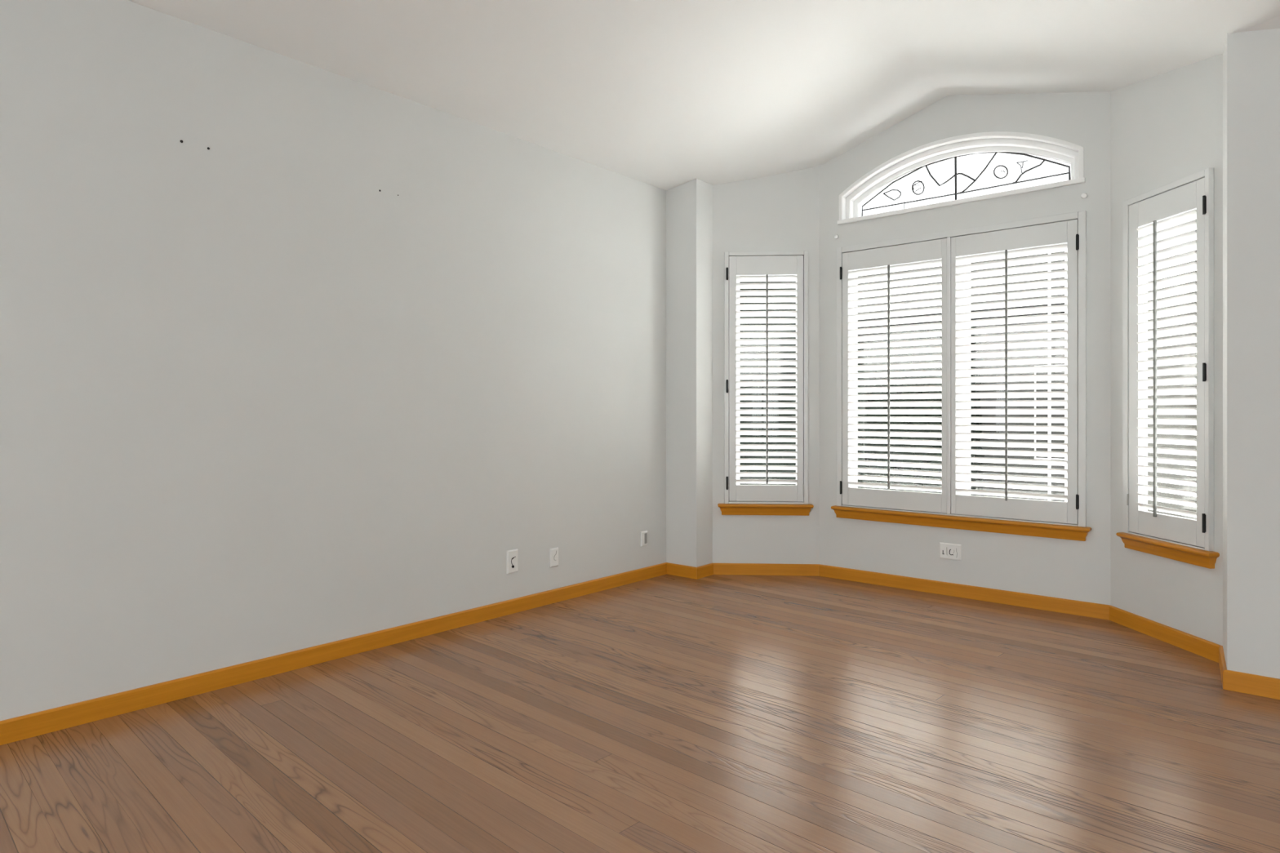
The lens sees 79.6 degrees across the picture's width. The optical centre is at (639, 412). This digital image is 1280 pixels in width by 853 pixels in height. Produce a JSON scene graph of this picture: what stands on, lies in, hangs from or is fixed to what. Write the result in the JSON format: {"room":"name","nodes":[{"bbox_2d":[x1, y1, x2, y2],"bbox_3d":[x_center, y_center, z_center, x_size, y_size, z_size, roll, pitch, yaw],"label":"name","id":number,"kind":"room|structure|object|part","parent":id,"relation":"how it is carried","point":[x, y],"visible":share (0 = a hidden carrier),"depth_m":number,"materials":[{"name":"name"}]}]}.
{"room":"empty living room","nodes":[
{"label":"empty living room","id":0,"kind":"room"},
{"bbox_2d":[0,0,666,720],"bbox_3d":[-3.486,-0.515,1.298,0.160,3.370,11.447,0,0,41],"label":"wall","id":1,"kind":"structure","parent":0,"point":[260,399],"depth_m":3.38,"materials":[{"name":"paint"}]},
{"bbox_2d":[0,562,666,745],"bbox_3d":[-3.471,1.110,1.181,0.014,0.080,11.286,0,0,41],"label":"baseboard","id":2,"kind":"structure","parent":1,"relation":"attached to","point":[32,725],"depth_m":3.37,"materials":[{"name":"orange wood"}]},
{"bbox_2d":[506,549,518,573],"bbox_3d":[-0.726,0.853,4.391,0.020,0.130,0.080,0,0,41],"label":"wall plate","id":3,"kind":"object","parent":1,"relation":"attached to","point":[512,556],"visible":1,"depth_m":4.38,"materials":[{"name":"white plastic"}]},
{"bbox_2d":[549,547,558,567],"bbox_3d":[-0.517,0.878,4.642,0.012,0.112,0.068,0,0,41],"label":"wall plate","id":4,"kind":"object","parent":1,"relation":"attached to","point":[553,553],"visible":1,"depth_m":4.63,"materials":[{"name":"white plastic"}]},
{"bbox_2d":[640,530,647,546],"bbox_3d":[0.030,0.869,5.283,0.011,0.100,0.068,0,0,41],"label":"wall plate","id":5,"kind":"object","parent":1,"relation":"attached to","point":[643,534],"visible":1,"depth_m":5.28,"materials":[{"name":"white plastic"}]},
{"bbox_2d":[0,573,1279,852],"bbox_3d":[-0.370,1.180,-1.077,7.764,0.060,12.082,0,0,41],"label":"floor","id":6,"kind":"structure","parent":0,"point":[664,713],"depth_m":2.66,"materials":[{"name":"brown wood"}]},
{"bbox_2d":[666,178,696,567],"bbox_3d":[0.280,-0.515,5.504,0.425,3.370,0.160,0,0,41],"label":"wall","id":7,"kind":"structure","parent":0,"point":[681,200],"depth_m":5.39,"materials":[{"name":"paint"}]},
{"bbox_2d":[666,562,697,579],"bbox_3d":[0.290,1.110,5.381,0.278,0.080,0.014,0,0,41],"label":"baseboard","id":8,"kind":"structure","parent":7,"relation":"attached to","point":[687,571],"depth_m":5.37,"materials":[{"name":"orange wood"}]},
{"bbox_2d":[128,0,1279,190],"bbox_3d":[-0.485,-1.767,-1.169,7.820,0.454,12.392,0,0,41],"label":"ceiling","id":9,"kind":"structure","parent":0,"point":[666,95],"depth_m":3.84,"materials":[{"name":"white paint"}]},
{"bbox_2d":[696,178,712,567],"bbox_3d":[0.416,-0.515,5.462,0.160,3.370,0.275,0,0,40],"label":"wall","id":10,"kind":"structure","parent":0,"point":[704,189],"depth_m":5.37,"materials":[{"name":"paint"}]},
{"bbox_2d":[696,563,713,579],"bbox_3d":[0.453,1.110,5.369,0.014,0.080,0.207,0,0,40],"label":"baseboard","id":11,"kind":"structure","parent":10,"relation":"attached to","point":[704,571],"depth_m":5.36,"materials":[{"name":"orange wood"}]},
{"bbox_2d":[712,165,819,564],"bbox_3d":[0.879,-0.515,5.512,0.884,3.370,0.160,0,0,3],"label":"wall","id":12,"kind":"structure","parent":0,"point":[777,212],"depth_m":5.43,"materials":[{"name":"paint"}]},
{"bbox_2d":[717,280,813,515],"bbox_3d":[0.886,-0.195,5.477,0.666,1.840,0.198,0,0,4],"label":"window","id":13,"kind":"structure","parent":12,"relation":"in","point":[726,508],"depth_m":5.40,"materials":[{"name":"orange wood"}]},
{"bbox_3d":[0.882,0.685,5.405,0.666,0.079,0.053,0,0,3],"label":"sill","id":14,"kind":"part","parent":13,"relation":"part of","materials":[{"name":"orange wood"}]},
{"bbox_2d":[724,250,808,504],"bbox_3d":[0.889,-0.245,5.424,0.584,1.780,0.083,0,0,3],"label":"window shutter","id":15,"kind":"object","parent":13,"relation":"attached to","point":[739,266],"visible":1,"depth_m":5.41,"materials":[{"name":"white paint"}]},
{"bbox_3d":[0.891,-0.232,5.389,0.013,1.473,0.012,0,0,4],"label":"tilt rod","id":16,"kind":"part","parent":15,"relation":"part of","materials":[{"name":"grey paint"}]},
{"bbox_3d":[0.897,-0.245,5.551,0.542,1.739,0.050,0,0,3],"label":"frame","id":17,"kind":"part","parent":13,"relation":"part of","materials":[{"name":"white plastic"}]},
{"bbox_2d":[713,563,818,576],"bbox_3d":[0.888,1.110,5.424,0.749,0.080,0.015,0,0,3],"label":"baseboard","id":18,"kind":"structure","parent":12,"relation":"attached to","point":[747,569],"depth_m":5.42,"materials":[{"name":"orange wood"}]},
{"bbox_2d":[819,91,1111,605],"bbox_3d":[1.993,-0.515,4.889,1.892,3.370,0.160,0,0,41],"label":"wall","id":19,"kind":"structure","parent":0,"point":[1060,568],"depth_m":4.66,"materials":[{"name":"paint"}]},
{"bbox_2d":[939,542,961,560],"bbox_3d":[1.946,0.873,4.816,0.132,0.099,0.012,0,0,41],"label":"electrical outlet","id":20,"kind":"object","parent":19,"relation":"attached to","point":[947,551],"visible":1,"depth_m":4.81,"materials":[{"name":"white plastic"}]},
{"bbox_2d":[836,131,1085,224],"bbox_3d":[1.985,-1.510,4.872,1.504,0.427,0.167,0,0,41],"label":"window","id":21,"kind":"structure","parent":19,"relation":"in","point":[906,163],"depth_m":4.84,"materials":[{"name":"white plastic"}]},
{"bbox_3d":[2.024,-1.509,4.918,1.458,0.402,0.044,0,0,40],"label":"sash","id":22,"kind":"part","parent":21,"relation":"part of","materials":[{"name":"white plastic"}]},
{"bbox_2d":[831,243,1091,541],"bbox_3d":[1.974,-0.195,4.860,1.565,1.840,0.198,0,0,41],"label":"window","id":23,"kind":"structure","parent":19,"relation":"in","point":[1013,527],"depth_m":4.85,"materials":[{"name":"orange wood"}]},
{"bbox_3d":[1.927,0.685,4.805,1.565,0.079,0.053,0,0,40],"label":"sill","id":24,"kind":"part","parent":23,"relation":"part of","materials":[{"name":"orange wood"}]},
{"bbox_2d":[836,210,1086,527],"bbox_3d":[1.942,-0.245,4.819,1.511,1.780,0.083,0,0,41],"label":"window shutter","id":25,"kind":"object","parent":23,"relation":"attached to","point":[949,246],"visible":1,"depth_m":4.75,"materials":[{"name":"white paint"}]},
{"bbox_3d":[1.632,-0.232,5.037,0.013,1.473,0.012,0,0,40],"label":"tilt rod","id":26,"kind":"part","parent":25,"relation":"part of","materials":[{"name":"grey paint"}]},
{"bbox_3d":[1.665,-0.230,5.052,0.704,1.726,0.030,0,0,40],"label":"shutter panel","id":27,"kind":"part","parent":25,"relation":"part of","materials":[{"name":"white paint"}]},
{"bbox_3d":[1.941,-0.230,4.814,0.022,1.732,0.039,0,0,40],"label":"post","id":28,"kind":"part","parent":25,"relation":"part of","materials":[{"name":"white paint"}]},
{"bbox_3d":[2.179,-0.221,4.569,0.013,1.494,0.012,0,0,40],"label":"tilt rod","id":29,"kind":"part","parent":25,"relation":"part of","materials":[{"name":"grey paint"}]},
{"bbox_3d":[2.217,-0.230,4.580,0.699,1.726,0.030,0,0,40],"label":"shutter panel","id":30,"kind":"part","parent":25,"relation":"part of","materials":[{"name":"white paint"}]},
{"bbox_2d":[818,564,1110,620],"bbox_3d":[1.931,1.110,4.827,1.772,0.080,0.014,0,0,41],"label":"baseboard","id":31,"kind":"structure","parent":19,"relation":"attached to","point":[1086,609],"depth_m":4.72,"materials":[{"name":"orange wood"}]},
{"bbox_2d":[1080,192,1086,198],"bbox_3d":[2.503,-1.221,4.329,0.030,0.030,0.028,0,0,41],"label":"button","id":32,"kind":"object","parent":19,"relation":"attached to","point":[1083,195],"visible":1,"depth_m":4.32,"materials":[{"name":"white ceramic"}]},
{"bbox_2d":[1111,53,1222,645],"bbox_3d":[2.718,-0.515,3.897,0.160,3.370,0.867,0,0,-4],"label":"wall","id":33,"kind":"structure","parent":0,"point":[1166,127],"depth_m":3.85,"materials":[{"name":"paint"}]},
{"bbox_2d":[1109,605,1220,662],"bbox_3d":[2.632,1.110,3.886,0.014,0.080,0.743,0,0,-5],"label":"baseboard","id":34,"kind":"structure","parent":33,"relation":"attached to","point":[1200,646],"depth_m":3.83,"materials":[{"name":"orange wood"}]},
{"bbox_2d":[1115,235,1219,568],"bbox_3d":[2.687,-0.195,3.867,0.198,1.840,0.664,0,0,-5],"label":"window","id":35,"kind":"structure","parent":33,"relation":"in","point":[1207,559],"depth_m":3.84,"materials":[{"name":"orange wood"}]},
{"bbox_3d":[2.758,-0.245,3.898,0.050,1.739,0.614,0,0,-5],"label":"frame","id":36,"kind":"part","parent":35,"relation":"part of","materials":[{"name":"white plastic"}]},
{"bbox_3d":[2.616,0.685,3.836,0.053,0.079,0.613,0,0,-5],"label":"sill","id":37,"kind":"part","parent":35,"relation":"part of","materials":[{"name":"orange wood"}]},
{"bbox_2d":[1122,168,1213,551],"bbox_3d":[2.628,-0.245,3.845,0.068,1.780,0.569,0,0,-5],"label":"window shutter","id":38,"kind":"object","parent":35,"relation":"attached to","point":[1184,200],"visible":1,"depth_m":3.82,"materials":[{"name":"white paint"}]},
{"bbox_3d":[2.598,-0.220,3.874,0.012,1.496,0.013,0,0,-5],"label":"tilt rod","id":39,"kind":"part","parent":38,"relation":"part of","materials":[{"name":"grey paint"}]},
{"bbox_2d":[1222,35,1226,666],"bbox_3d":[2.636,-0.515,3.331,0.160,3.370,0.456,0,0,35],"label":"wall","id":40,"kind":"structure","parent":0,"point":[1224,52],"depth_m":3.35,"materials":[{"name":"paint"}]},
{"bbox_2d":[1218,645,1226,686],"bbox_3d":[2.544,1.110,3.352,0.014,0.080,0.410,0,0,35],"label":"baseboard","id":41,"kind":"structure","parent":40,"relation":"attached to","point":[1222,664],"depth_m":3.35,"materials":[{"name":"orange wood"}]},
{"bbox_2d":[1226,27,1279,679],"bbox_3d":[4.170,-0.515,1.817,4.417,3.370,0.160,0,0,41],"label":"wall","id":42,"kind":"structure","parent":0,"point":[1253,57],"depth_m":3.13,"materials":[{"name":"paint"}]},
{"bbox_2d":[1222,670,1279,699],"bbox_3d":[4.109,1.110,1.755,4.429,0.080,0.014,0,0,41],"label":"baseboard","id":43,"kind":"structure","parent":42,"relation":"attached to","point":[1233,681],"depth_m":3.13,"materials":[{"name":"orange wood"}]},
{"label":"outside","id":44,"kind":"structure","parent":0,"visible":0},
{"bbox_3d":[12.841,1.550,18.885,55.000,0.100,34.600,0,0,40],"label":"ground","id":45,"kind":"structure","parent":44,"visible":0},
{"bbox_2d":[739,275,795,484],"bbox_3d":[0.716,-0.551,10.962,4.190,4.102,1.140,0,0,41],"label":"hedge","id":46,"kind":"object","parent":45,"relation":"on","point":[740,352],"visible":0.02,"depth_m":9.57,"materials":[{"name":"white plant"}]},
{"bbox_2d":[857,320,986,496],"bbox_3d":[2.983,0.250,8.959,1.740,2.501,1.039,0,0,41],"label":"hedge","id":47,"kind":"object","parent":45,"relation":"on","point":[975,326],"visible":0.09,"depth_m":8.48,"materials":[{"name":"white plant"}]},
{"bbox_2d":[857,243,1064,502],"bbox_3d":[7.842,-0.950,10.260,9.200,4.900,7.010,0,0,41],"label":"neighbor house","id":48,"kind":"structure","parent":45,"relation":"on","point":[1060,484],"depth_m":9.22,"materials":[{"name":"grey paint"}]},
{"bbox_3d":[4.975,0.000,8.828,0.740,1.040,0.008,0,0,40],"label":"pane","id":49,"kind":"part","parent":48,"relation":"part of","materials":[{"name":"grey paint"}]},
{"bbox_2d":[1147,219,1196,519],"bbox_3d":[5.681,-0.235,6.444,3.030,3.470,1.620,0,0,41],"label":"window blind","id":50,"kind":"object","parent":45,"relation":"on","point":[1183,426],"visible":0.02,"depth_m":6.52,"materials":[{"name":"white"}]}
]}

